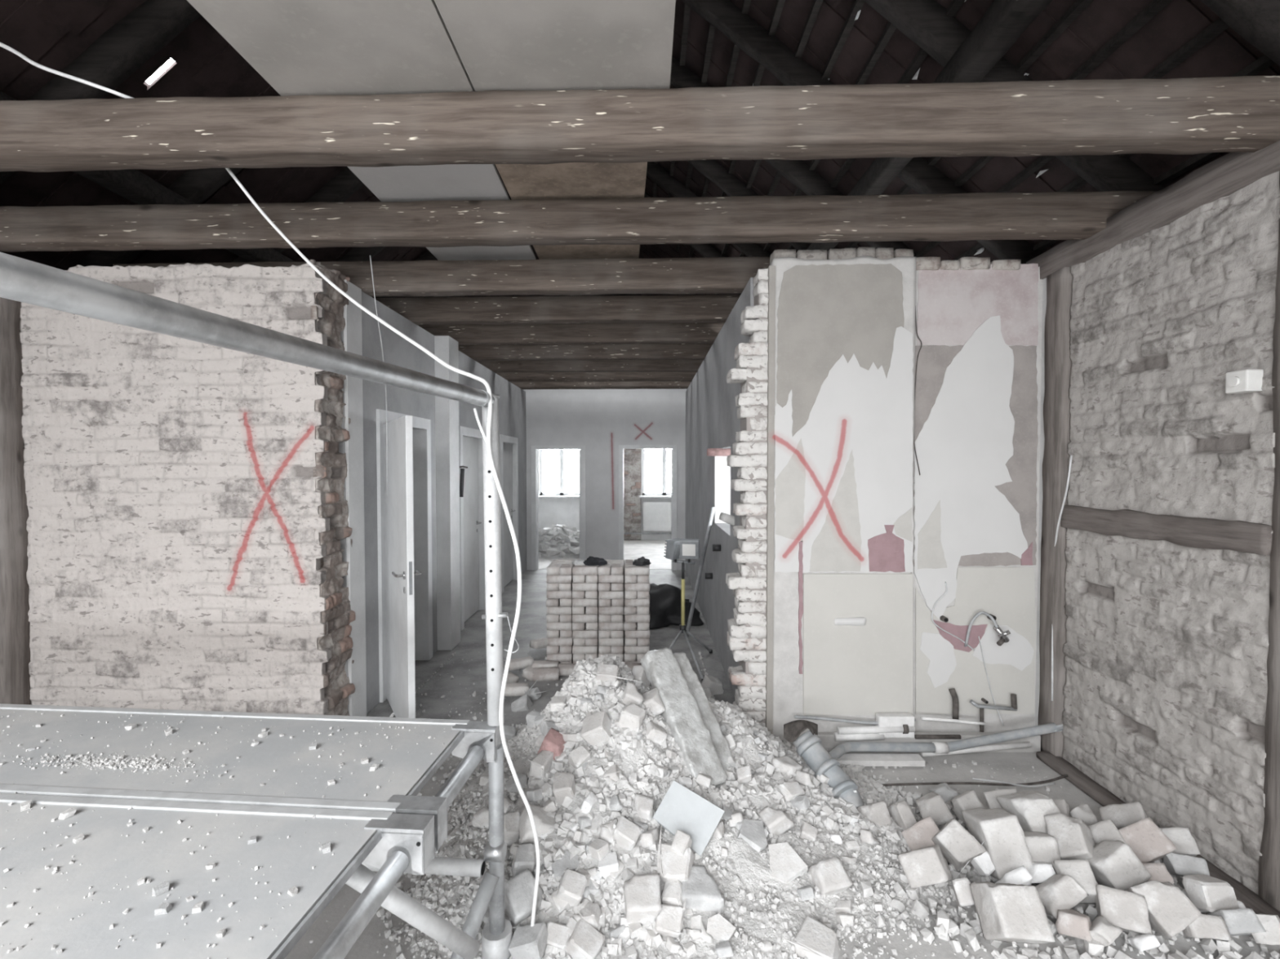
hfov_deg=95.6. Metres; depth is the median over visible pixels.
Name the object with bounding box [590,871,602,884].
chunk
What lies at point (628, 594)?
brick
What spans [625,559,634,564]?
brick
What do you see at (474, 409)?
wire
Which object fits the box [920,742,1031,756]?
pipe
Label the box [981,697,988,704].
pipe stub
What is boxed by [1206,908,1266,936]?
brick
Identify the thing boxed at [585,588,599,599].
brick
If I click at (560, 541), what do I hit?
rubble heap
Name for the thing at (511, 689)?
brick
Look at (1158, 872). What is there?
brick
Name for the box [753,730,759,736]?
chunk
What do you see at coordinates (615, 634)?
brick
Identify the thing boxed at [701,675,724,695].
brick
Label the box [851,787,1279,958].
pile grit
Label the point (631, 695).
brick
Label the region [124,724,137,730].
crumb
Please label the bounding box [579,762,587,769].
chunk
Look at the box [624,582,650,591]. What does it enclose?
brick
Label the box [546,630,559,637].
brick
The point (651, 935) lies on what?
chunk
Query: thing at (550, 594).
brick
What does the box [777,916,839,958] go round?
chunk
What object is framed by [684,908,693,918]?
chunk
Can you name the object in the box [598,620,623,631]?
brick
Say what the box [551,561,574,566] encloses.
brick
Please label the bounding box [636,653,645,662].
brick
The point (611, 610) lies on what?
brick
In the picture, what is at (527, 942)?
chunk
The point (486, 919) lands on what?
chunk
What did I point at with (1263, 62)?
batten
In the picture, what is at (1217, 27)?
batten
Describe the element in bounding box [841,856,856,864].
chunk
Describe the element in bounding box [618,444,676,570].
door frame
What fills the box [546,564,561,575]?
brick
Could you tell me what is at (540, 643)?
brick
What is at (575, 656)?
brick
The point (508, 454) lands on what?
door
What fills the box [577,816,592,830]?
chunk
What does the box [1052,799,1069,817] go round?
brick
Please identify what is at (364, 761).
crumb
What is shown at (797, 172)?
rafter
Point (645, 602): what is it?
brick
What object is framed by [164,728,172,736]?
crumb
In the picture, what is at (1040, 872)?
brick
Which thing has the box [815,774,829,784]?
chunk
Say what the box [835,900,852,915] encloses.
chunk
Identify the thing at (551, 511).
wall
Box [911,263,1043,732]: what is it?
wall
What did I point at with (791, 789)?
chunk
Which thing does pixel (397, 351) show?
wall
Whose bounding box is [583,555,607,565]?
glove
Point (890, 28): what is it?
batten
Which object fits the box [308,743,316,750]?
crumb
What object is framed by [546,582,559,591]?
brick
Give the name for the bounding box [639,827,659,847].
chunk
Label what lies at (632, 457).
brick wall
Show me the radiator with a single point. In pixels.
(657, 516)
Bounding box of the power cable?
[0,42,540,926]
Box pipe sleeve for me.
[932,742,949,753]
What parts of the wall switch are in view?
knob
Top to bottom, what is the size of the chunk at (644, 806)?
0.089 m
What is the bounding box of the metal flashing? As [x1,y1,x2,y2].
[783,720,817,742]
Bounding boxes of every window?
[537,449,579,497]
[639,448,671,497]
[714,456,729,523]
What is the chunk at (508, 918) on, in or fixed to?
on the rubble
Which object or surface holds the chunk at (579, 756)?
on the rubble
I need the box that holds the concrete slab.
[640,647,728,786]
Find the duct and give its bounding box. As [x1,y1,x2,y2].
[837,753,924,766]
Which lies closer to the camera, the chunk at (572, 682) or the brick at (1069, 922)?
the brick at (1069, 922)
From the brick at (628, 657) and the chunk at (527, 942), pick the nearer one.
the chunk at (527, 942)
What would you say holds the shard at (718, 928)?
on the rubble
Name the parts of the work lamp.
leg, lamp glass, lamp glass, leg, leg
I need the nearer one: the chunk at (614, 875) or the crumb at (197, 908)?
the crumb at (197, 908)
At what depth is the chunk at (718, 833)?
2.38 m
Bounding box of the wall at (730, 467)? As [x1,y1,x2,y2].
[729,466,730,515]
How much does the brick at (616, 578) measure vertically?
0.066 m
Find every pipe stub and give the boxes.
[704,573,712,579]
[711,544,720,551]
[939,615,948,622]
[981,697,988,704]
[986,613,996,620]
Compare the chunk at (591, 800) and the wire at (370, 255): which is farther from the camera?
the wire at (370, 255)
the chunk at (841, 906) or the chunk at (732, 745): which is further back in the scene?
the chunk at (732, 745)
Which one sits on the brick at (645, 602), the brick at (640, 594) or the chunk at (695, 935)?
the brick at (640, 594)
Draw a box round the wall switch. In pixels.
[1225,368,1263,393]
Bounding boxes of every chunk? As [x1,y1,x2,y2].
[471,810,480,828]
[473,806,488,830]
[479,774,488,786]
[482,909,489,923]
[487,909,511,924]
[503,724,515,739]
[503,773,509,782]
[503,789,515,813]
[503,810,520,847]
[504,848,510,861]
[506,773,527,792]
[508,923,547,958]
[509,840,522,856]
[509,843,535,877]
[511,680,537,711]
[525,710,540,728]
[526,788,542,801]
[526,912,536,924]
[527,687,545,700]
[528,750,553,779]
[533,734,544,752]
[533,864,545,879]
[534,714,546,726]
[540,720,559,737]
[540,782,552,796]
[540,832,548,839]
[542,800,556,812]
[546,888,569,912]
[546,920,569,950]
[550,696,566,711]
[551,847,558,861]
[551,878,555,888]
[552,772,575,805]
[555,751,566,760]
[556,703,567,716]
[556,869,587,906]
[562,733,585,742]
[563,837,575,849]
[564,908,604,958]
[566,917,577,937]
[568,745,591,768]
[569,680,579,688]
[569,822,578,832]
[572,914,581,922]
[573,830,582,841]
[576,902,585,911]
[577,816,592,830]
[577,868,591,879]
[578,903,601,929]
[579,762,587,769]
[580,791,597,813]
[581,697,591,704]
[581,711,611,746]
[581,898,592,908]
[582,885,590,898]
[584,790,591,796]
[585,711,598,718]
[585,866,599,888]
[586,840,592,852]
[588,838,610,861]
[589,880,599,895]
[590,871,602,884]
[592,664,641,684]
[595,693,604,700]
[596,684,609,695]
[598,852,618,877]
[599,826,614,843]
[600,817,617,832]
[600,905,612,922]
[603,764,622,781]
[604,751,610,758]
[608,778,617,786]
[608,795,622,811]
[608,860,624,879]
[608,923,625,938]
[610,679,622,687]
[613,816,647,850]
[614,718,622,728]
[617,926,629,942]
[618,702,646,732]
[620,740,631,750]
[627,922,642,939]
[631,665,649,688]
[631,793,653,821]
[633,821,648,835]
[635,732,642,740]
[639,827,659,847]
[644,929,656,944]
[645,708,667,746]
[654,887,686,939]
[656,765,668,778]
[657,823,695,884]
[661,880,686,915]
[665,749,678,759]
[665,768,671,777]
[666,937,679,953]
[671,830,692,856]
[677,764,682,772]
[679,777,692,788]
[682,941,696,957]
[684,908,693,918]
[684,928,701,941]
[690,914,702,930]
[693,852,702,860]
[695,773,711,787]
[700,921,711,942]
[702,687,712,697]
[712,819,724,839]
[715,940,733,958]
[719,724,727,733]
[720,847,728,857]
[721,806,733,821]
[724,733,736,750]
[725,770,733,780]
[728,818,735,826]
[730,812,743,824]
[734,821,742,830]
[736,765,753,784]
[740,933,748,946]
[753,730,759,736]
[754,736,760,744]
[757,752,767,760]
[760,941,773,951]
[764,828,768,837]
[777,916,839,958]
[778,781,804,801]
[779,795,786,808]
[790,795,809,811]
[793,770,815,788]
[794,813,804,823]
[796,884,814,902]
[800,822,817,842]
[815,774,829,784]
[819,920,831,928]
[821,804,834,816]
[829,833,842,844]
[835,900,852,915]
[835,911,855,926]
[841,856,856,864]
[844,840,860,852]
[848,816,858,827]
[859,829,880,844]
[865,798,873,804]
[887,800,916,830]
[952,878,974,907]
[955,842,995,879]
[1181,888,1209,913]
[1182,874,1239,912]
[1236,899,1245,908]
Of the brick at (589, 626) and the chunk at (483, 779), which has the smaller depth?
the chunk at (483, 779)
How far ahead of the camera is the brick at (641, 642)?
4.78 m
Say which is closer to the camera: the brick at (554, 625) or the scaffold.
the scaffold
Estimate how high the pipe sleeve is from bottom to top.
0.062 m
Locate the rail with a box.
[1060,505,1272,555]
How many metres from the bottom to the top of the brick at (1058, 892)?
0.154 m
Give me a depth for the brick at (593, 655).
4.80 m
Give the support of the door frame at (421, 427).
in the wall at (397, 351)
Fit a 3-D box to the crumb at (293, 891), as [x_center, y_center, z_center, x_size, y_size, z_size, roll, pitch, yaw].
[-0.709,0.843,1.188,0.019,0.011,0.015,1,2,35]
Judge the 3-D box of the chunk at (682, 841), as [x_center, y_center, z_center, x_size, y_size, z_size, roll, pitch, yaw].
[0.174,1.456,2.300,0.075,0.154,0.182,1,2,20]
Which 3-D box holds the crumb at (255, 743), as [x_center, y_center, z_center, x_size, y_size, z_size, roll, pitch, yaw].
[-1.203,0.827,1.815,0.015,0.011,0.018,1,2,35]
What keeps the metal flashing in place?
attached to the drain pipe at (809, 747)
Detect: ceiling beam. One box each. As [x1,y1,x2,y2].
[0,75,1279,172]
[0,191,1157,252]
[112,256,769,297]
[373,294,740,324]
[417,322,724,345]
[457,343,712,360]
[475,359,703,373]
[496,371,697,382]
[511,381,691,389]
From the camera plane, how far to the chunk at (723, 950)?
1.98 m
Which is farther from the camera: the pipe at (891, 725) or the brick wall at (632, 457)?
the brick wall at (632, 457)
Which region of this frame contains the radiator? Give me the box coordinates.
[643,502,671,531]
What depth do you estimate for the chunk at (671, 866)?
2.19 m
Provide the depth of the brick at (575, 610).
4.80 m
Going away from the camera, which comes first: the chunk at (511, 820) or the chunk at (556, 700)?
the chunk at (511, 820)
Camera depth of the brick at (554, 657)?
4.79 m
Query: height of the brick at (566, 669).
0.097 m
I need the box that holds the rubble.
[409,660,948,958]
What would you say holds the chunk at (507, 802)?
on the rubble
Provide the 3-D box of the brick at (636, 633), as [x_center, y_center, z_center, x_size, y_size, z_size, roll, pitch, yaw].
[-0.020,1.280,4.843,0.210,0.066,0.105,0,1,-1]
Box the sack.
[648,582,703,629]
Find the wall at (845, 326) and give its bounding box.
[768,247,1020,741]
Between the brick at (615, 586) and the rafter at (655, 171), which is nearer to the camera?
the brick at (615, 586)
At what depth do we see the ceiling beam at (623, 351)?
6.33 m
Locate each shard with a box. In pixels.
[551,851,579,878]
[706,913,736,942]
[737,818,767,852]
[768,842,808,884]
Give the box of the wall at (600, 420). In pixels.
[522,388,687,570]
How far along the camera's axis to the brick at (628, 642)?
4.79 m
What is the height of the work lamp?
1.072 m
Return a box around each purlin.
[0,90,295,262]
[806,0,1052,251]
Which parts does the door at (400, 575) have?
handle, lock plate, handle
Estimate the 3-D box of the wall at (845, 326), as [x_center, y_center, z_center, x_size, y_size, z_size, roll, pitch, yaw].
[1.515,0.118,3.520,1.459,2.981,0.227,0,1,0]
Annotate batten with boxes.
[653,161,657,197]
[675,22,715,250]
[688,0,751,257]
[703,0,785,257]
[721,0,822,255]
[737,22,896,294]
[738,0,864,257]
[786,0,964,249]
[846,0,1093,248]
[915,17,1229,257]
[953,54,1275,260]
[954,0,1172,186]
[1033,151,1222,251]
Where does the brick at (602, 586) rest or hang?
on the brick at (610, 594)
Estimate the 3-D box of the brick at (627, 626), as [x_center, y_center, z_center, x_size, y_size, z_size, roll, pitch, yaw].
[-0.081,1.212,4.888,0.106,0.065,0.208,0,1,1]
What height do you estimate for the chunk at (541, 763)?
0.128 m
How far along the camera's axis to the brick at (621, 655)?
4.80 m
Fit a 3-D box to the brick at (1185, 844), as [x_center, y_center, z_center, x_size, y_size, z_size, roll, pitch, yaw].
[2.249,1.537,2.471,0.178,0.146,0.128,1,2,22]
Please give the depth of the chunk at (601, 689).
2.86 m
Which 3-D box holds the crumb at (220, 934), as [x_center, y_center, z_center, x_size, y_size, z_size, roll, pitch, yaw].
[-0.781,0.847,1.084,0.013,0.010,0.016,0,1,-4]
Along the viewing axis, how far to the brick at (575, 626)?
4.79 m
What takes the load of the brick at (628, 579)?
on the brick
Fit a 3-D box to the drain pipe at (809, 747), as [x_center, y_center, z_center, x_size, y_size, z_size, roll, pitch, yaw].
[0.926,1.456,2.886,0.156,0.320,0.425,-1,2,-30]
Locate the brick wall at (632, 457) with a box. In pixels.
[623,448,640,540]
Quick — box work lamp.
[663,537,712,682]
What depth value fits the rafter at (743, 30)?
4.14 m
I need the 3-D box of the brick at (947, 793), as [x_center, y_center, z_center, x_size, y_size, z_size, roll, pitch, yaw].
[1.489,1.554,2.866,0.119,0.098,0.107,0,2,-18]
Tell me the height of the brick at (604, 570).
0.067 m
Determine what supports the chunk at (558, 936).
on the rubble
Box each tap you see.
[964,611,1010,647]
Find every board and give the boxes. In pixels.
[186,0,475,96]
[347,164,535,260]
[434,0,675,91]
[495,161,647,259]
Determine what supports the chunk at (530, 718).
on the rubble
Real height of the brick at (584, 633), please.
0.067 m
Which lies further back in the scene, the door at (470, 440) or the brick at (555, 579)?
the door at (470, 440)
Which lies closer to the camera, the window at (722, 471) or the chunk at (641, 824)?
the chunk at (641, 824)
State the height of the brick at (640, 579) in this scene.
0.068 m
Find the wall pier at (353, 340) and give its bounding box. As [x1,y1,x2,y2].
[343,280,366,716]
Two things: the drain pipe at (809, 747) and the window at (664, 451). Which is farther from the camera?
the window at (664, 451)
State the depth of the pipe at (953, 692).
3.45 m
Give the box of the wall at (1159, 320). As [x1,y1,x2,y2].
[1035,170,1279,895]
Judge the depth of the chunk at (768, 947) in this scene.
2.02 m
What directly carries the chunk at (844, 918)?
on the rubble
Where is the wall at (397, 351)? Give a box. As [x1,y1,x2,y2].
[338,291,526,714]
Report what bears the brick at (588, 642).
on the brick
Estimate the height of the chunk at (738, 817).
0.062 m
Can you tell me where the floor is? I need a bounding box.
[284,540,1279,958]
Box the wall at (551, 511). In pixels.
[537,448,671,540]
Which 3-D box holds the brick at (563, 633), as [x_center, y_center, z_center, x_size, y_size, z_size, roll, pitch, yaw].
[-0.612,1.279,4.901,0.105,0.066,0.210,0,1,1]
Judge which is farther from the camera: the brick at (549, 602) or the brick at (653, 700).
the brick at (549, 602)
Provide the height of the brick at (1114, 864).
0.212 m
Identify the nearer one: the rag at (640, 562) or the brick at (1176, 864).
the brick at (1176, 864)
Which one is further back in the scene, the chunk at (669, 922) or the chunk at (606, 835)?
the chunk at (606, 835)
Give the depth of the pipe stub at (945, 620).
3.45 m
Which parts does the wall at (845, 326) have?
wall panel, broken crown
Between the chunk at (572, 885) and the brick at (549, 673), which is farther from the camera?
the brick at (549, 673)
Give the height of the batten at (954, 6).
0.035 m
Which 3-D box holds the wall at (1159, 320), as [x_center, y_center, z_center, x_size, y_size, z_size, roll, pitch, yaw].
[2.522,0.094,7.737,0.213,2.810,11.100,0,1,0]
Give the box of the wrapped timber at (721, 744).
[673,652,737,770]
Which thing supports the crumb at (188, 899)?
on the scaffold
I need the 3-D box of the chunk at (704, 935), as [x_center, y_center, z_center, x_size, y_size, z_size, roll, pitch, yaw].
[0.230,1.600,2.050,0.044,0.058,0.063,0,1,0]
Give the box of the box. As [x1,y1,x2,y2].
[459,466,467,497]
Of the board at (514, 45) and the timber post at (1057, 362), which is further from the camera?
the timber post at (1057, 362)
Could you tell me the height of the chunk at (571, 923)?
0.066 m
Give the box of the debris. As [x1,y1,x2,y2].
[0,711,452,958]
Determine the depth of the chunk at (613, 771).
2.51 m
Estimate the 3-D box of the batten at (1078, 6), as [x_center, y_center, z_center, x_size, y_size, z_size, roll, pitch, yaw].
[2.074,-2.262,4.277,0.045,0.035,9.700,0,1,0]
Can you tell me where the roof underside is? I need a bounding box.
[0,0,1279,297]
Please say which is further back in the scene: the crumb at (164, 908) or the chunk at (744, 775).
the chunk at (744, 775)
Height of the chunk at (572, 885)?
0.139 m
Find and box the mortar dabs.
[752,0,1048,255]
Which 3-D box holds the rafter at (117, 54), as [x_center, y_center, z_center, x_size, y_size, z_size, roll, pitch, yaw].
[-2.452,-2.755,3.236,3.838,3.110,0.130,0,1,0]
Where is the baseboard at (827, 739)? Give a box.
[804,732,1040,752]
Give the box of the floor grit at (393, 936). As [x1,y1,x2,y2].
[291,651,1206,958]
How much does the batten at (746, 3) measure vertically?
0.035 m
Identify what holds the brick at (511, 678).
on the floor
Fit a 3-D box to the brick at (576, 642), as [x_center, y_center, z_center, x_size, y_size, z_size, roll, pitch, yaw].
[-0.502,1.343,4.894,0.105,0.064,0.212,0,1,-1]
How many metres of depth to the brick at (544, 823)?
2.33 m
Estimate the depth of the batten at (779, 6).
4.10 m
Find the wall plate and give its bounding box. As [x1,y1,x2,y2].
[1026,140,1279,279]
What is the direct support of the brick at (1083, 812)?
on the pile grit at (945, 928)
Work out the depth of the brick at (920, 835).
2.45 m
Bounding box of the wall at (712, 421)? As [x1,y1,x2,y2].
[684,277,753,696]
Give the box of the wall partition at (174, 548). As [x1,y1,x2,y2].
[18,262,331,715]
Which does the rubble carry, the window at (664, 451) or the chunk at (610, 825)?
the chunk at (610, 825)
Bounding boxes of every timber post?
[0,297,30,705]
[1038,266,1072,757]
[1257,172,1279,911]
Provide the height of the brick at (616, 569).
0.066 m
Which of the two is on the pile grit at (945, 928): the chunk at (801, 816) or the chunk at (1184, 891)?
the chunk at (1184, 891)
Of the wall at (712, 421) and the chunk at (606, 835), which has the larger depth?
the wall at (712, 421)
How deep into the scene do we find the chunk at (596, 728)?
2.66 m
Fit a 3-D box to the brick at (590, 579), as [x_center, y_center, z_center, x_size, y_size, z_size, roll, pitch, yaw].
[-0.399,0.821,4.881,0.103,0.066,0.211,0,1,0]
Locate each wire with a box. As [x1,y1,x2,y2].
[369,255,387,495]
[473,408,487,444]
[882,774,1067,786]
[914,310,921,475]
[931,582,974,650]
[972,777,1055,787]
[977,635,1004,726]
[1051,455,1072,701]
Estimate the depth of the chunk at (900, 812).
2.61 m
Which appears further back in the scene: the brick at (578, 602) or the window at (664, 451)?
the window at (664, 451)
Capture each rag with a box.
[571,559,585,564]
[632,555,651,566]
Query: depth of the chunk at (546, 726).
2.77 m
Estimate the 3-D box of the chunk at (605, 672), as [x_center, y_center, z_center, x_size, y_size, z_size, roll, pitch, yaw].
[-0.107,0.986,2.938,0.276,0.097,0.102,0,1,0]
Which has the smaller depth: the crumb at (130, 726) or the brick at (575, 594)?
the crumb at (130, 726)
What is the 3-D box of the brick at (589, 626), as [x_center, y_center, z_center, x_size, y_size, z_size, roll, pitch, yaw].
[-0.399,1.212,4.901,0.103,0.068,0.207,0,1,0]
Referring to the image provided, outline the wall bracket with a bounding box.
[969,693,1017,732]
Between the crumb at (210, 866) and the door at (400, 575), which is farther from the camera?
the door at (400, 575)
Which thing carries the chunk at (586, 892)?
on the rubble
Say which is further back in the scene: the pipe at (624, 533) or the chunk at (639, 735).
the pipe at (624, 533)
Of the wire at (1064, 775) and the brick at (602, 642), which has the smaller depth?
the wire at (1064, 775)
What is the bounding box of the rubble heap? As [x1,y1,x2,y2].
[538,524,579,559]
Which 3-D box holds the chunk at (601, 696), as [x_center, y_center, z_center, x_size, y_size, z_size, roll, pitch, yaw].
[-0.195,1.073,2.860,0.042,0.040,0.058,0,2,16]
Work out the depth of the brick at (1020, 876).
2.19 m
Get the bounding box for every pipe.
[623,533,671,534]
[792,730,864,808]
[828,742,935,759]
[833,732,884,742]
[836,712,915,737]
[914,734,961,739]
[920,716,986,725]
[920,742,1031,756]
[946,723,1063,752]
[948,688,959,719]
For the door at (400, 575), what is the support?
attached to the door frame at (421, 427)
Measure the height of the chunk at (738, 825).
0.040 m
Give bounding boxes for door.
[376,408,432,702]
[383,415,422,718]
[458,426,485,631]
[499,434,518,593]
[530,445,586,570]
[579,449,581,559]
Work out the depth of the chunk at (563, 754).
2.63 m
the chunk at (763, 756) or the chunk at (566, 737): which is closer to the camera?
the chunk at (566, 737)
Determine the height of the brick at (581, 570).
0.068 m
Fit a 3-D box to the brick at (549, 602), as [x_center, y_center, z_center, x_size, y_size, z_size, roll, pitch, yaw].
[-0.726,1.016,4.885,0.103,0.068,0.211,0,1,0]
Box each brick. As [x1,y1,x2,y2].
[502,671,519,683]
[504,683,528,696]
[504,869,545,927]
[508,656,533,671]
[518,804,555,844]
[521,665,533,680]
[529,637,547,648]
[532,660,559,667]
[532,666,559,681]
[537,728,566,759]
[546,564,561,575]
[546,574,572,583]
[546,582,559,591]
[546,589,572,599]
[546,598,559,606]
[546,604,572,614]
[546,614,559,622]
[546,621,572,630]
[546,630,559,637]
[546,644,559,654]
[546,652,573,662]
[547,635,573,646]
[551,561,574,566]
[553,559,573,561]
[557,662,573,676]
[559,564,573,575]
[559,580,573,591]
[559,613,573,622]
[559,644,573,654]
[560,597,573,606]
[560,629,573,638]
[572,565,598,575]
[572,582,598,591]
[572,591,585,599]
[572,597,597,606]
[572,606,586,614]
[572,613,598,622]
[572,622,586,631]
[572,627,597,639]
[572,644,598,654]
[573,574,586,582]
[573,638,585,646]
[573,653,585,662]
[585,573,598,583]
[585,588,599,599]
[585,634,598,645]
[585,650,599,660]
[586,603,599,614]
[586,619,599,630]
[597,564,611,575]
[598,573,623,582]
[598,582,611,591]
[598,589,623,599]
[598,599,611,606]
[598,605,624,614]
[598,614,611,622]
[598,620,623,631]
[598,630,611,638]
[598,635,623,646]
[598,645,611,653]
[598,652,623,662]
[605,560,625,564]
[606,561,624,564]
[610,564,624,575]
[610,614,623,622]
[610,629,623,638]
[610,640,624,654]
[611,581,623,591]
[611,594,624,606]
[622,681,643,706]
[623,618,636,631]
[623,873,661,926]
[624,563,648,567]
[624,565,649,575]
[624,575,636,582]
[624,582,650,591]
[624,591,636,599]
[624,596,649,607]
[624,606,636,614]
[624,613,649,622]
[624,638,636,646]
[624,643,649,654]
[624,653,636,662]
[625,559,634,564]
[625,627,649,638]
[625,662,641,670]
[636,574,648,582]
[636,591,648,599]
[636,605,649,614]
[636,638,649,646]
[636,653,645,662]
[637,622,649,631]
[641,687,665,715]
[681,865,724,914]
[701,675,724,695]
[706,448,730,456]
[719,512,734,525]
[758,806,795,835]
[770,755,802,777]
[808,857,853,895]
[857,801,892,833]
[897,844,952,888]
[901,816,939,851]
[915,791,954,826]
[928,782,959,803]
[931,818,986,871]
[951,790,985,824]
[960,808,1033,880]
[969,881,1054,944]
[982,788,1017,808]
[995,790,1061,834]
[995,866,1031,885]
[1023,831,1061,865]
[1027,861,1055,883]
[1035,874,1088,919]
[1043,813,1095,860]
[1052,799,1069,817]
[1052,859,1097,904]
[1055,909,1092,942]
[1069,804,1097,826]
[1087,840,1151,890]
[1088,819,1126,844]
[1089,915,1123,946]
[1095,884,1151,934]
[1098,802,1147,829]
[1118,817,1177,863]
[1124,880,1201,941]
[1127,933,1160,951]
[1142,862,1173,884]
[1160,827,1199,857]
[1162,853,1209,876]
[1181,914,1232,941]
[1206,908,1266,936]
[1251,914,1279,945]
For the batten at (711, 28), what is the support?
attached to the roof underside
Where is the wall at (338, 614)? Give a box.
[310,259,355,715]
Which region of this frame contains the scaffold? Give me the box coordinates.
[0,252,519,958]
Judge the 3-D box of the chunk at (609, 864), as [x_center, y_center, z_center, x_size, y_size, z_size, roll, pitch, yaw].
[-0.121,1.472,2.221,0.079,0.057,0.072,0,2,-7]
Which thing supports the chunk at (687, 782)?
on the rubble
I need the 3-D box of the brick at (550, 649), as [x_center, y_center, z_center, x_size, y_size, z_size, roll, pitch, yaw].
[-0.724,1.410,4.898,0.105,0.066,0.210,0,1,-1]
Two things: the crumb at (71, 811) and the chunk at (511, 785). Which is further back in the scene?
the chunk at (511, 785)
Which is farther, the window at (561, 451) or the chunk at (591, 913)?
the window at (561, 451)
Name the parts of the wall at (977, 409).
wall panel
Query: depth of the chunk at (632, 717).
2.68 m
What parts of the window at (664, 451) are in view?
sill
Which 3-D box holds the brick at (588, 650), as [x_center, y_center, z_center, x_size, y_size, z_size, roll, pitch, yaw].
[-0.456,1.410,4.845,0.207,0.067,0.104,0,1,2]
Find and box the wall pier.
[434,335,460,650]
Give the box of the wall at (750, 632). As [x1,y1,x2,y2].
[725,266,775,733]
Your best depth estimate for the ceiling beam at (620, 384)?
8.84 m
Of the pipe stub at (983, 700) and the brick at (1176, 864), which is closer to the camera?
the brick at (1176, 864)
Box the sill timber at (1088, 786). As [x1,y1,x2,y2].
[1035,751,1279,918]
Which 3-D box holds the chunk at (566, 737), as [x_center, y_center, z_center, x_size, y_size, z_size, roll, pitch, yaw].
[-0.306,1.205,2.673,0.063,0.068,0.108,-1,2,-36]
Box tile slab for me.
[653,780,724,857]
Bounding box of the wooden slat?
[684,506,715,639]
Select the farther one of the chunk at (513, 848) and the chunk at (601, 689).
the chunk at (601, 689)
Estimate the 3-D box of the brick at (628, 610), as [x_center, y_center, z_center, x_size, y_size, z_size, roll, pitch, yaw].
[-0.076,1.081,4.887,0.106,0.065,0.208,0,1,2]
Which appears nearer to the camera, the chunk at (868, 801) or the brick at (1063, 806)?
the brick at (1063, 806)
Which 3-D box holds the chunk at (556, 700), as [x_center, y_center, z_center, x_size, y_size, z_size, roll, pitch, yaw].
[-0.402,1.133,2.899,0.085,0.076,0.086,0,1,0]
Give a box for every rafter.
[0,0,201,184]
[75,4,436,266]
[231,73,471,262]
[337,246,386,261]
[372,186,511,297]
[644,191,725,257]
[646,161,770,257]
[670,55,915,257]
[680,0,1042,264]
[686,159,811,250]
[864,0,1164,191]
[1200,0,1279,66]
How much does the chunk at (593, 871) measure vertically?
0.065 m
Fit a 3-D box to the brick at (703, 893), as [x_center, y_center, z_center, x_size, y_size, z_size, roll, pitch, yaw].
[0.223,1.535,2.179,0.156,0.113,0.150,0,1,-4]
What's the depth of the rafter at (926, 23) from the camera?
3.17 m
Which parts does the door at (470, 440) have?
handle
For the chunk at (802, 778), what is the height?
0.091 m
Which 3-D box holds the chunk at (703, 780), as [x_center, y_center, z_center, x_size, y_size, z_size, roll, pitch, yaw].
[0.291,1.359,2.627,0.067,0.066,0.082,1,2,22]
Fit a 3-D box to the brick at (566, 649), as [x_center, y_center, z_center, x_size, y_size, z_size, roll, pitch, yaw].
[-0.616,1.410,4.895,0.105,0.066,0.210,0,1,0]
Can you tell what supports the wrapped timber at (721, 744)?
on the rubble
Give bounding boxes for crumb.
[20,800,31,812]
[27,746,35,751]
[35,723,41,727]
[57,807,76,820]
[65,754,72,758]
[72,833,84,844]
[118,754,124,759]
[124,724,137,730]
[126,822,133,826]
[137,876,145,885]
[142,826,148,832]
[151,880,169,897]
[154,902,172,915]
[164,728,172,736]
[182,749,189,755]
[185,896,193,902]
[191,902,203,914]
[205,862,216,870]
[215,928,226,937]
[248,835,257,844]
[250,740,258,746]
[257,732,267,737]
[287,886,297,897]
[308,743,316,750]
[321,842,330,853]
[327,779,335,786]
[360,757,368,764]
[369,764,379,771]
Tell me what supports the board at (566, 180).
on the ceiling beam at (1051, 215)
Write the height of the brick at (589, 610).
0.068 m
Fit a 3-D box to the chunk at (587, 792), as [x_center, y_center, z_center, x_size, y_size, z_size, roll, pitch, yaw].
[-0.210,1.333,2.457,0.056,0.049,0.051,0,1,0]
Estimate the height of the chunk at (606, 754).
0.046 m
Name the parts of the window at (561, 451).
sill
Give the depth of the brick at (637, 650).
4.79 m
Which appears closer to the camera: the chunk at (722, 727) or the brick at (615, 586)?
the chunk at (722, 727)
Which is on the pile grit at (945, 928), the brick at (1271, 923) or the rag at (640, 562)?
the brick at (1271, 923)
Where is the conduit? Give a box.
[794,715,915,724]
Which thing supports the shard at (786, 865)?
on the rubble
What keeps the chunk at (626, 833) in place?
on the rubble
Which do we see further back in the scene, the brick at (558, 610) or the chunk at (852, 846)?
the brick at (558, 610)

